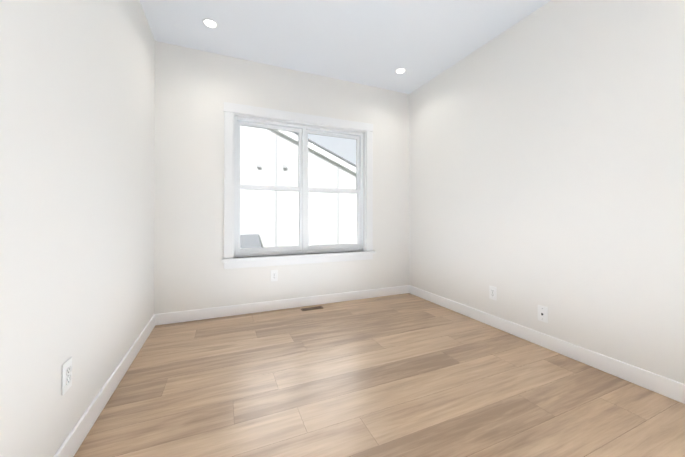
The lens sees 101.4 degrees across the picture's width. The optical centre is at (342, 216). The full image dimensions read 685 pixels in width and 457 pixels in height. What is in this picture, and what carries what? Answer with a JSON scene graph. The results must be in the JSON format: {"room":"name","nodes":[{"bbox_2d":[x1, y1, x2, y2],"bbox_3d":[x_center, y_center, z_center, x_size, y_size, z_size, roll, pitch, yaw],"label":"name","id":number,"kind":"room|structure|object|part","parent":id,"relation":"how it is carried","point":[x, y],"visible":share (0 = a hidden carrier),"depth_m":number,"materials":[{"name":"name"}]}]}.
{"room":"empty bedroom","nodes":[
{"label":"empty bedroom","id":0,"kind":"room"},
{"bbox_2d":[0,0,154,456],"bbox_3d":[-1.030,-0.334,0.688,0.150,2.740,4.610,0,0,-23],"label":"wall","id":1,"kind":"structure","parent":0,"point":[77,125],"depth_m":1.20,"materials":[{"name":"white paint"}]},
{"bbox_2d":[61,357,71,394],"bbox_3d":[-1.154,0.669,1.178,0.011,0.125,0.076,0,0,-23],"label":"outlet","id":2,"kind":"object","parent":1,"relation":"attached to","point":[66,375],"visible":1,"depth_m":1.17,"materials":[{"name":"white plastic"}]},
{"bbox_2d":[53,315,154,456],"bbox_3d":[-0.951,0.983,0.706,0.014,0.108,4.296,0,0,-23],"label":"baseboard","id":3,"kind":"structure","parent":1,"relation":"attached to","point":[73,441],"depth_m":1.48,"materials":[{"name":"white wood"}]},
{"bbox_2d":[154,41,408,313],"bbox_3d":[-0.474,-0.319,3.352,2.970,2.740,0.150,0,0,-23],"label":"wall","id":4,"kind":"structure","parent":0,"point":[195,89],"depth_m":2.94,"materials":[{"name":"white paint"}]},
{"bbox_2d":[271,270,277,280],"bbox_3d":[-0.763,0.665,3.135,0.076,0.125,0.011,0,0,-23],"label":"outlet","id":5,"kind":"object","parent":4,"relation":"attached to","point":[274,275],"visible":1,"depth_m":3.13,"materials":[{"name":"white plastic"}]},
{"bbox_2d":[154,285,408,325],"bbox_3d":[-0.441,0.997,3.269,2.970,0.108,0.014,0,0,-23],"label":"baseboard","id":6,"kind":"structure","parent":4,"relation":"attached to","point":[194,315],"depth_m":3.11,"materials":[{"name":"white wood"}]},
{"bbox_2d":[222,102,375,268],"bbox_3d":[-0.446,-0.319,3.328,1.812,1.746,0.205,0,0,-23],"label":"window","id":7,"kind":"structure","parent":4,"relation":"in","point":[229,260],"depth_m":3.31,"materials":[{"name":"white wood"}]},
{"bbox_3d":[-0.471,-0.318,3.386,1.568,1.528,0.080,0,0,-23],"label":"vinyl window frame","id":8,"kind":"part","parent":7,"relation":"part of","materials":[{"name":"white plastic"}]},
{"bbox_3d":[-0.471,-0.323,3.386,1.508,1.458,0.064,0,0,-23],"label":"window sashes","id":9,"kind":"part","parent":7,"relation":"part of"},
{"bbox_2d":[233,113,365,257],"bbox_3d":[-0.444,-0.324,3.324,1.592,1.540,0.075,0,0,-23],"label":"liner","id":10,"kind":"object","parent":4,"relation":"attached to","point":[332,128],"visible":0.93,"depth_m":3.46,"materials":[{"name":"white wood"}]},
{"bbox_2d":[140,0,550,93],"bbox_3d":[0.404,-1.775,1.310,3.270,0.150,4.610,0,0,-23],"label":"ceiling","id":11,"kind":"structure","parent":0,"point":[375,43],"depth_m":2.57,"materials":[{"name":"white paint"}]},
{"bbox_2d":[202,18,217,27],"bbox_3d":[-1.161,-1.690,2.462,0.124,0.007,0.124,0,0,-23],"label":"recessed light","id":12,"kind":"object","parent":11,"relation":"in","point":[209,23],"visible":1,"depth_m":2.46,"materials":[{"name":"white plastic"}]},
{"bbox_2d":[395,68,405,73],"bbox_3d":[0.674,-1.686,3.258,0.124,0.007,0.124,0,0,-23],"label":"recessed light","id":13,"kind":"object","parent":11,"relation":"in","point":[400,70],"visible":1,"depth_m":3.25,"materials":[{"name":"white plastic"}]},
{"bbox_2d":[74,293,684,456],"bbox_3d":[0.404,1.100,1.294,3.270,0.120,4.610,0,0,-23],"label":"floor","id":14,"kind":"structure","parent":0,"point":[406,375],"depth_m":1.63,"materials":[{"name":"brown wood"}]},
{"bbox_2d":[301,306,322,310],"bbox_3d":[-0.344,1.048,3.182,0.250,0.005,0.085,0,0,-23],"label":"floor vent","id":15,"kind":"object","parent":14,"relation":"in","point":[311,308],"visible":1,"depth_m":3.18,"materials":[{"name":"brown"}]},
{"bbox_2d":[409,0,684,383],"bbox_3d":[1.838,-0.327,1.916,0.150,2.740,4.610,0,0,-23],"label":"wall","id":16,"kind":"structure","parent":0,"point":[546,154],"depth_m":2.10,"materials":[{"name":"white paint"}]},
{"bbox_2d":[489,286,496,299],"bbox_3d":[1.428,0.730,2.665,0.011,0.125,0.076,0,0,-23],"label":"outlet","id":17,"kind":"object","parent":16,"relation":"attached to","point":[493,292],"visible":1,"depth_m":2.66,"materials":[{"name":"white plastic"}]},
{"bbox_2d":[538,305,547,322],"bbox_3d":[1.606,0.783,2.251,0.010,0.125,0.076,0,0,-23],"label":"outlet","id":18,"kind":"object","parent":16,"relation":"attached to","point":[543,313],"visible":1,"depth_m":2.24,"materials":[{"name":"white plastic"}]},
{"bbox_2d":[409,285,684,403],"bbox_3d":[1.766,0.989,1.870,0.014,0.108,4.296,0,0,-23],"label":"baseboard","id":19,"kind":"structure","parent":16,"relation":"attached to","point":[664,386],"depth_m":2.03,"materials":[{"name":"white wood"}]},
{"label":"outside","id":20,"kind":"structure","parent":0,"visible":0},
{"bbox_3d":[-13.024,1.893,28.865,60.000,0.200,56.620,0,0,-23],"label":"ground","id":21,"kind":"structure","parent":20,"visible":0},
{"bbox_2d":[240,126,356,247],"bbox_3d":[-4.470,-0.701,11.450,12.000,4.795,10.400,0,0,-23],"label":"neighbouring house","id":22,"kind":"structure","parent":21,"relation":"on","point":[351,211],"depth_m":8.21,"materials":[{"name":"white"}]}
]}

